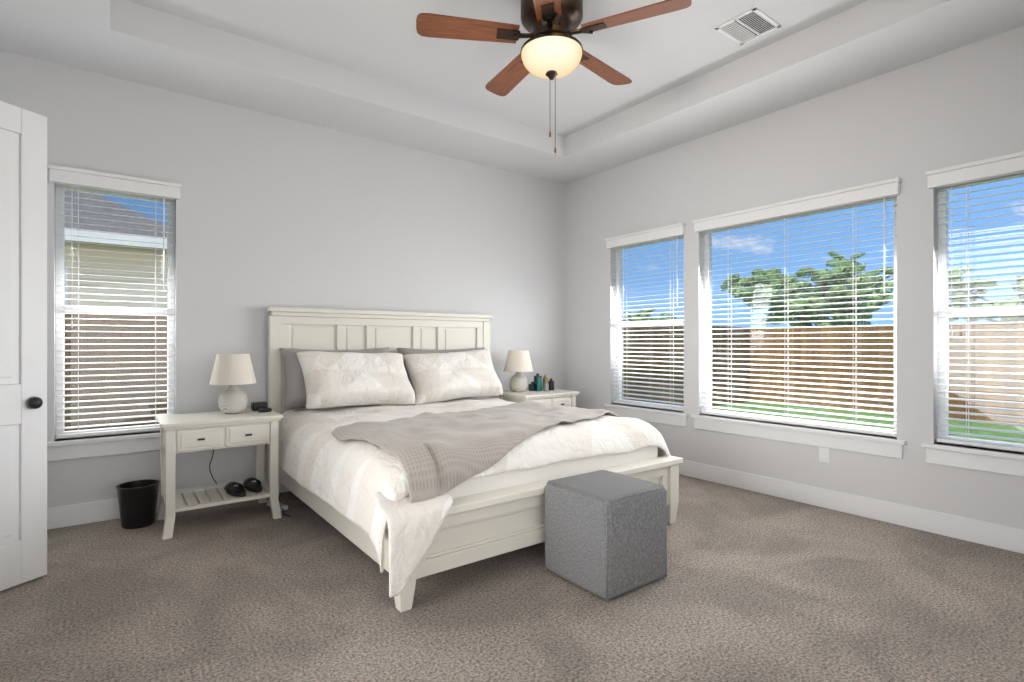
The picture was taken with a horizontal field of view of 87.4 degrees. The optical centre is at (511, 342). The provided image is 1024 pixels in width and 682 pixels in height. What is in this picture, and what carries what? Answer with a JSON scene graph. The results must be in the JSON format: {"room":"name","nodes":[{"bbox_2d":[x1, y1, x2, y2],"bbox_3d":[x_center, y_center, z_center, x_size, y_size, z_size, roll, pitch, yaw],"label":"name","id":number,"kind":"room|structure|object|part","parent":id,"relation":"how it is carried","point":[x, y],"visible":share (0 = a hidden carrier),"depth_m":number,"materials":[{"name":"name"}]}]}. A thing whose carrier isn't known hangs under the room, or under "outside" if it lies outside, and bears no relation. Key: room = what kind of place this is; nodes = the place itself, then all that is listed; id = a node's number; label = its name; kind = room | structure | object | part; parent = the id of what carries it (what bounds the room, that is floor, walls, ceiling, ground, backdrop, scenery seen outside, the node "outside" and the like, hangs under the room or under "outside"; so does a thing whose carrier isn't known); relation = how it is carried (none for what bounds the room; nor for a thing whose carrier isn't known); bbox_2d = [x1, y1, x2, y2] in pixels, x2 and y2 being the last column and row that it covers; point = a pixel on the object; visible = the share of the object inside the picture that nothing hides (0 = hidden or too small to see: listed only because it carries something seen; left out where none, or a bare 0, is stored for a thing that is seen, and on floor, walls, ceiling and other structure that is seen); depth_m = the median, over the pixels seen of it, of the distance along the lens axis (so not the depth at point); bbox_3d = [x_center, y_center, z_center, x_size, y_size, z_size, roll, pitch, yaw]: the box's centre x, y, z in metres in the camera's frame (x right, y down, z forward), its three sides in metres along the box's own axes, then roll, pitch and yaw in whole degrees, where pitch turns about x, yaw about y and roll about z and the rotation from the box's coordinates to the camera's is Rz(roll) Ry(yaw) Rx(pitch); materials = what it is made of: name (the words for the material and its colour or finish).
{"room":"bedroom","nodes":[
{"label":"bedroom","id":0,"kind":"room"},
{"bbox_2d":[0,50,564,507],"bbox_3d":[-1.503,-0.430,4.729,5.470,3.300,0.150,0,0,-37],"label":"wall","id":1,"kind":"structure","parent":0,"point":[276,212],"depth_m":4.32,"materials":[{"name":"white paint"}]},
{"bbox_2d":[47,431,159,460],"bbox_3d":[-2.744,0.713,3.733,0.790,0.125,0.125,0,0,-37],"label":"window sill","id":2,"kind":"structure","parent":1,"relation":"attached to","point":[76,448],"depth_m":3.65,"materials":[{"name":"white wood"}]},
{"bbox_2d":[48,164,180,438],"bbox_3d":[-2.753,-0.250,3.746,0.736,1.800,0.193,0,0,-37],"label":"window","id":3,"kind":"structure","parent":1,"relation":"in","point":[61,308],"depth_m":3.72,"materials":[{"name":"white plastic"}]},
{"bbox_2d":[71,187,78,433],"bbox_3d":[-2.930,-0.215,3.607,0.031,1.670,0.076,0,0,-7],"label":"blind cord","id":4,"kind":"object","parent":3,"relation":"hanging from","point":[78,187],"depth_m":3.60,"materials":[{"name":"white fabric"}]},
{"bbox_3d":[-2.735,-0.256,3.722,0.736,1.788,0.133,0,0,-37],"label":"window blind rails","id":5,"kind":"part","parent":3,"relation":"part of","materials":[{"name":"white plastic"}]},
{"bbox_2d":[64,313,166,430],"bbox_3d":[-2.806,0.203,3.817,0.590,0.805,0.002,0,0,-37],"label":"screen","id":6,"kind":"object","parent":3,"relation":"attached to","point":[102,333],"visible":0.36,"depth_m":3.81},
{"bbox_2d":[155,199,164,426],"bbox_3d":[-2.563,-0.215,3.876,0.085,1.670,0.036,0,0,14],"label":"blind cord","id":7,"kind":"object","parent":3,"relation":"hanging from","point":[155,291],"depth_m":3.90,"materials":[{"name":"white fabric"}]},
{"bbox_2d":[47,477,289,529],"bbox_3d":[-1.468,1.150,4.649,5.130,0.140,0.020,0,0,-37],"label":"baseboard","id":8,"kind":"structure","parent":1,"relation":"attached to","point":[103,510],"depth_m":3.61,"materials":[{"name":"white wood"}]},
{"bbox_2d":[0,474,1023,681],"bbox_3d":[0.105,1.245,2.585,5.470,0.050,5.510,0,0,-37],"label":"floor","id":9,"kind":"structure","parent":0,"point":[752,586],"depth_m":2.44,"materials":[{"name":"beige carpet"}]},
{"bbox_2d":[116,479,159,528],"bbox_3d":[-2.496,1.083,3.578,0.242,0.273,0.242,0,0,-37],"label":"trash bin","id":10,"kind":"object","parent":9,"relation":"on","point":[137,500],"visible":1,"depth_m":3.50,"materials":[{"name":"black plastic"}]},
{"bbox_2d":[156,409,282,539],"bbox_3d":[-2.025,0.863,3.708,0.710,0.715,0.513,0,0,-37],"label":"nightstand","id":11,"kind":"object","parent":9,"relation":"on","point":[190,432],"visible":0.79,"depth_m":3.58,"materials":[{"name":"beige paint"}]},
{"bbox_2d":[209,449,216,483],"bbox_3d":[-2.175,0.866,3.898,0.048,0.333,0.053,0,0,-37],"label":"cable","id":12,"kind":"object","parent":11,"relation":"attached to","point":[209,467],"visible":0.88,"depth_m":3.90,"materials":[{"name":"black plastic"}]},
{"bbox_3d":[-1.881,0.623,3.517,0.318,0.012,0.010,0,0,-37],"label":"handle","id":13,"kind":"part","parent":11,"relation":"part of","materials":[{"name":"black metal"}]},
{"bbox_2d":[209,354,255,413],"bbox_3d":[-1.984,0.293,3.812,0.298,0.421,0.298,0,0,-37],"label":"lamp","id":14,"kind":"object","parent":11,"relation":"on","point":[233,371],"visible":1,"depth_m":3.73,"materials":[{"name":"ceramic"}]},
{"bbox_3d":[-1.984,0.188,3.812,0.298,0.211,0.298,0,0,-37],"label":"lamp shade","id":15,"kind":"part","parent":14,"relation":"part of","materials":[{"name":"beige fabric"}]},
{"bbox_2d":[224,477,261,496],"bbox_3d":[-1.885,1.012,3.769,0.235,0.068,0.298,0,0,-37],"label":"slippers","id":16,"kind":"object","parent":11,"relation":"in","point":[230,488],"visible":1,"depth_m":3.75,"materials":[{"name":"black"}]},
{"bbox_2d":[251,401,271,411],"bbox_3d":[-1.843,0.474,3.937,0.105,0.059,0.210,0,0,-37],"label":"gadget","id":17,"kind":"object","parent":11,"relation":"on","point":[261,406],"visible":0.98,"depth_m":3.93,"materials":[{"name":"black plastic"}]},
{"bbox_2d":[267,501,287,510],"bbox_3d":[-1.732,1.204,3.951,0.220,0.030,0.050,0,0,38],"label":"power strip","id":18,"kind":"object","parent":9,"relation":"on","point":[284,506],"visible":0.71,"depth_m":3.90,"materials":[{"name":"white plastic"}]},
{"bbox_2d":[266,307,682,611],"bbox_3d":[-0.377,0.471,3.917,2.186,1.497,2.431,0,0,-37],"label":"bed","id":19,"kind":"object","parent":9,"relation":"on","point":[410,451],"visible":1,"depth_m":3.31,"materials":[{"name":"white fabric"}]},
{"bbox_2d":[296,351,415,408],"bbox_3d":[-1.229,0.289,4.307,0.958,0.515,0.305,3,-34,-40],"label":"pillow","id":20,"kind":"object","parent":19,"relation":"on","point":[324,379],"depth_m":4.17,"materials":[{"name":"white fabric"}]},
{"bbox_2d":[373,482,453,597],"bbox_3d":[-0.443,0.894,2.481,0.368,0.420,0.218,0,0,-37],"label":"comforter","id":21,"kind":"object","parent":19,"relation":"on","point":[419,519],"depth_m":2.43,"materials":[{"name":"white fabric"}]},
{"bbox_2d":[402,349,502,405],"bbox_3d":[-0.521,0.297,4.860,0.927,0.515,0.317,-4,-27,-33],"label":"pillow","id":22,"kind":"object","parent":19,"relation":"on","point":[436,377],"depth_m":4.73,"materials":[{"name":"white fabric"}]},
{"bbox_2d":[266,396,672,573],"bbox_3d":[-0.392,0.775,3.910,2.154,0.556,2.179,0,0,-37],"label":"comforter","id":23,"kind":"object","parent":19,"relation":"on","point":[347,461],"depth_m":3.06,"materials":[{"name":"white fabric"}]},
{"bbox_2d":[335,400,624,509],"bbox_3d":[-0.020,0.728,3.547,2.066,0.542,1.221,0,0,-37],"label":"throw","id":24,"kind":"object","parent":19,"relation":"on","point":[472,455],"depth_m":2.96,"materials":[{"name":"grey fabric"}]},
{"bbox_2d":[498,389,578,406],"bbox_3d":[0.260,0.863,5.478,0.700,0.715,0.503,0,0,-37],"label":"nightstand","id":25,"kind":"object","parent":9,"relation":"on","point":[557,397],"visible":0.23,"depth_m":5.34,"materials":[{"name":"beige paint"}]},
{"bbox_2d":[504,350,532,391],"bbox_3d":[0.066,0.293,5.462,0.298,0.421,0.298,0,0,-37],"label":"lamp","id":26,"kind":"object","parent":25,"relation":"on","point":[518,362],"visible":1,"depth_m":5.37,"materials":[{"name":"ceramic"}]},
{"bbox_3d":[0.066,0.188,5.462,0.298,0.211,0.298,0,0,-37],"label":"lamp shade","id":27,"kind":"part","parent":26,"relation":"part of","materials":[{"name":"beige fabric"}]},
{"bbox_2d":[529,373,553,390],"bbox_3d":[0.327,0.417,5.614,0.300,0.174,0.221,0,0,-37],"label":"bottles","id":28,"kind":"object","parent":25,"relation":"on","point":[536,384],"visible":1,"depth_m":5.56,"materials":[{"name":"blue"}]},
{"bbox_3d":[0.401,0.623,5.291,0.313,0.012,0.010,0,0,-37],"label":"handle","id":29,"kind":"part","parent":25,"relation":"part of","materials":[{"name":"black"}]},
{"bbox_2d":[545,470,666,601],"bbox_3d":[0.487,0.977,2.809,0.460,0.483,0.460,0,0,-37],"label":"ottoman","id":30,"kind":"object","parent":9,"relation":"on","point":[606,535],"visible":0.98,"depth_m":2.64,"materials":[{"name":"grey fabric"}]},
{"bbox_2d":[0,0,1023,184],"bbox_3d":[0.105,-1.970,2.585,5.470,0.280,5.510,0,0,-37],"label":"ceiling","id":31,"kind":"structure","parent":0,"point":[382,70],"depth_m":3.69,"materials":[{"name":"white paint"}]},
{"bbox_2d":[416,0,691,152],"bbox_3d":[0.236,-1.563,3.152,1.479,0.934,1.479,0,0,-37],"label":"ceiling fan","id":32,"kind":"object","parent":31,"relation":"hanging from","point":[551,48],"visible":1,"depth_m":3.02,"materials":[{"name":"brown wood"}]},
{"bbox_3d":[-0.250,-1.768,3.026,0.574,0.008,0.164,0,-12,-10],"label":"blade","id":33,"kind":"part","parent":32,"relation":"part of","materials":[{"name":"brown wood"}]},
{"bbox_3d":[0.002,-1.768,3.541,0.164,0.008,0.574,14,-6,-27],"label":"blade","id":34,"kind":"part","parent":32,"relation":"part of","materials":[{"name":"brown wood"}]},
{"bbox_3d":[0.161,-1.768,2.628,0.164,0.008,0.574,-12,-2,8],"label":"blade","id":35,"kind":"part","parent":32,"relation":"part of","materials":[{"name":"brown wood"}]},
{"bbox_3d":[0.230,-1.880,3.110,0.360,0.300,0.360,0,0,-37],"label":"motor","id":36,"kind":"part","parent":32,"relation":"part of","materials":[{"name":"brown metal"}]},
{"bbox_3d":[0.230,-1.623,3.110,0.354,0.118,0.354,0,0,-37],"label":"lamp shade","id":37,"kind":"part","parent":32,"relation":"part of","materials":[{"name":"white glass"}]},
{"label":"blade","id":38,"kind":"part","parent":32,"relation":"part of","materials":[{"name":"brown wood"}]},
{"bbox_3d":[0.667,-1.768,2.895,0.574,0.008,0.164,0,12,26],"label":"blade","id":39,"kind":"part","parent":32,"relation":"part of","materials":[{"name":"brown wood"}]},
{"bbox_2d":[715,7,780,44],"bbox_3d":[1.517,-2.026,3.444,0.320,0.009,0.270,0,0,-37],"label":"ceiling vent","id":40,"kind":"object","parent":31,"relation":"in","point":[753,23],"visible":1,"depth_m":3.44,"materials":[{"name":"white metal"}]},
{"bbox_2d":[565,25,1023,528],"bbox_3d":[2.233,-0.430,4.181,0.150,3.300,5.510,0,0,-37],"label":"wall","id":41,"kind":"structure","parent":0,"point":[910,125],"depth_m":3.87,"materials":[{"name":"white paint"}]},
{"bbox_2d":[605,223,685,410],"bbox_3d":[1.340,-0.220,5.311,0.193,1.740,0.956,0,0,-37],"label":"window","id":42,"kind":"structure","parent":41,"relation":"in","point":[619,357],"depth_m":5.32,"materials":[{"name":"white plastic"}]},
{"bbox_2d":[617,247,623,401],"bbox_3d":[1.139,-0.185,5.555,0.101,1.610,0.045,0,0,17],"label":"blind cord","id":43,"kind":"object","parent":42,"relation":"hanging from","point":[623,308],"depth_m":5.53,"materials":[{"name":"white fabric"}]},
{"bbox_3d":[1.316,-0.226,5.293,0.133,1.728,0.956,0,0,-37],"label":"window blind rails","id":44,"kind":"part","parent":42,"relation":"part of","materials":[{"name":"white plastic"}]},
{"bbox_2d":[673,237,677,406],"bbox_3d":[1.521,-0.185,5.043,0.046,1.610,0.113,0,0,-4],"label":"blind cord","id":45,"kind":"object","parent":42,"relation":"hanging from","point":[677,237],"depth_m":5.10,"materials":[{"name":"white fabric"}]},
{"bbox_2d":[604,403,688,426],"bbox_3d":[1.327,0.713,5.301,0.125,0.125,1.010,0,0,-37],"label":"window sill","id":46,"kind":"structure","parent":41,"relation":"attached to","point":[665,416],"depth_m":5.20,"materials":[{"name":"white wood"}]},
{"bbox_2d":[692,177,900,436],"bbox_3d":[2.159,-0.220,4.219,0.193,1.740,1.566,0,0,-37],"label":"window","id":47,"kind":"structure","parent":41,"relation":"in","point":[708,377],"depth_m":4.10,"materials":[{"name":"white plastic"}]},
{"bbox_3d":[2.135,-0.226,4.201,0.133,1.728,1.566,0,0,-37],"label":"window blind rails","id":48,"kind":"part","parent":47,"relation":"part of","materials":[{"name":"white plastic"}]},
{"bbox_2d":[708,199,884,413],"bbox_3d":[2.162,-0.185,4.213,0.068,1.610,1.356,0,0,-37],"label":"blind cords","id":49,"kind":"object","parent":47,"relation":"hanging from","point":[731,286],"visible":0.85,"depth_m":4.62,"materials":[{"name":"white fabric"}]},
{"bbox_2d":[691,414,906,458],"bbox_3d":[2.146,0.713,4.210,0.125,0.125,1.620,0,0,-37],"label":"window sill","id":50,"kind":"structure","parent":41,"relation":"attached to","point":[888,446],"depth_m":4.04,"materials":[{"name":"white wood"}]},
{"bbox_2d":[819,447,829,462],"bbox_3d":[2.304,0.828,3.953,0.009,0.115,0.072,0,0,-37],"label":"electrical outlet","id":51,"kind":"object","parent":41,"relation":"attached to","point":[824,454],"visible":0.9,"depth_m":3.95,"materials":[{"name":"white plastic"}]},
{"bbox_2d":[679,460,1023,553],"bbox_3d":[2.165,1.150,4.130,0.020,0.140,5.210,0,0,-37],"label":"baseboard","id":52,"kind":"structure","parent":41,"relation":"attached to","point":[1008,538],"depth_m":3.70,"materials":[{"name":"white wood"}]},
{"bbox_2d":[921,442,1023,476],"bbox_3d":[2.986,0.713,3.090,0.125,0.125,1.000,0,0,-37],"label":"window sill","id":53,"kind":"structure","parent":41,"relation":"attached to","point":[992,460],"depth_m":3.25,"materials":[{"name":"white wood"}]},
{"bbox_2d":[925,151,1023,451],"bbox_3d":[2.999,-0.220,3.099,0.193,1.740,0.946,0,0,-37],"label":"window","id":54,"kind":"structure","parent":41,"relation":"in","point":[943,358],"depth_m":3.31,"materials":[{"name":"white plastic"}]},
{"bbox_2d":[950,183,968,441],"bbox_3d":[2.802,-0.185,3.340,0.100,1.610,0.045,0,0,17],"label":"blind cord","id":55,"kind":"object","parent":54,"relation":"hanging from","point":[951,334],"visible":0.85,"depth_m":3.31,"materials":[{"name":"white fabric"}]},
{"bbox_3d":[2.975,-0.226,3.081,0.133,1.728,0.946,0,0,-37],"label":"window blind rails","id":56,"kind":"part","parent":54,"relation":"part of","materials":[{"name":"white plastic"}]},
{"label":"outside","id":57,"kind":"structure","parent":0,"visible":0},
{"bbox_2d":[713,402,1023,443],"bbox_3d":[2.000,1.550,14.000,80.000,0.100,80.000,0,0,-37],"label":"ground","id":58,"kind":"structure","parent":57,"point":[993,433],"depth_m":10.53,"materials":[{"name":"green plant"}]},
{"bbox_2d":[64,240,166,307],"bbox_3d":[-11.760,-0.065,8.805,9.750,3.130,7.800,0,0,-37],"label":"wall","id":59,"kind":"structure","parent":58,"relation":"on","point":[109,267],"depth_m":8.19,"materials":[{"name":"beige"}]},
{"bbox_2d":[64,188,166,237],"bbox_3d":[-11.760,-2.905,8.805,10.650,2.650,8.700,0,0,-37],"label":"house roof","id":60,"kind":"structure","parent":59,"relation":"on","point":[74,220],"depth_m":8.26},
{"bbox_2d":[64,228,166,304],"bbox_3d":[-11.746,-0.715,8.803,10.670,1.770,8.720,0,0,-37],"label":"fascia","id":61,"kind":"object","parent":60,"relation":"attached to","point":[115,242],"depth_m":7.82,"materials":[{"name":"white"}]},
{"bbox_2d":[64,314,750,430],"bbox_3d":[-9.152,0.560,2.153,37.940,1.880,0.052,0,0,-37],"label":"fence","id":62,"kind":"object","parent":58,"relation":"on","point":[644,334],"depth_m":10.68,"materials":[{"name":"brown wood"}]},
{"bbox_2d":[747,264,887,326],"bbox_3d":[9.134,-0.557,16.103,4.081,4.114,3.374,0,0,-37],"label":"trunk","id":63,"kind":"object","parent":58,"relation":"on","point":[808,325],"depth_m":15.96,"materials":[{"name":"brown plant"}]},
{"bbox_2d":[720,251,893,326],"bbox_3d":[9.158,-1.593,16.128,5.366,2.891,4.133,0,0,-37],"label":"tree","id":64,"kind":"object","parent":63,"relation":"attached to","point":[823,277],"depth_m":15.38,"materials":[{"name":"green plant"}]},
{"bbox_2d":[750,323,1023,426],"bbox_3d":[15.671,0.575,0.628,0.052,1.850,32.200,0,0,-37],"label":"fence","id":65,"kind":"object","parent":58,"relation":"on","point":[953,368],"depth_m":11.36,"materials":[{"name":"brown wood"}]},
{"bbox_2d":[956,285,999,321],"bbox_3d":[11.275,-0.046,11.122,3.408,3.092,3.488,0,0,-37],"label":"trunk","id":66,"kind":"object","parent":58,"relation":"on","point":[986,300],"depth_m":11.73,"materials":[{"name":"brown plant"}]},
{"bbox_2d":[949,265,1023,322],"bbox_3d":[11.177,-0.733,10.953,4.237,2.167,4.368,0,0,-37],"label":"tree","id":67,"kind":"object","parent":66,"relation":"attached to","point":[1020,289],"depth_m":11.76,"materials":[{"name":"green plant"}]},
{"bbox_3d":[-2.929,-0.020,2.335,0.020,2.480,0.990,0,0,-37],"label":"door frame","id":68,"kind":"structure","parent":0,"visible":0},
{"bbox_2d":[0,101,46,590],"bbox_3d":[-2.560,0.018,2.407,0.035,2.380,0.810,0,0,18],"label":"door leaf","id":69,"kind":"structure","parent":68,"relation":"attached to","point":[23,338],"depth_m":2.68,"materials":[{"name":"white wood"}]},
{"bbox_2d":[26,396,42,408],"bbox_3d":[-2.454,0.308,2.731,0.097,0.066,0.110,0,0,-37],"label":"door knob","id":70,"kind":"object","parent":69,"relation":"attached to","point":[35,402],"depth_m":2.71,"materials":[{"name":"black metal"}]},
{"bbox_3d":[4.312,0.276,18.910,1.951,2.448,1.779,0,0,-37],"label":"trunk","id":71,"kind":"object","parent":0,"visible":0},
{"bbox_2d":[622,307,676,321],"bbox_3d":[4.256,-0.409,18.895,3.013,1.562,2.309,0,0,-37],"label":"tree","id":72,"kind":"object","parent":71,"relation":"attached to","point":[642,316],"depth_m":18.93,"materials":[{"name":"green plant"}]}
]}

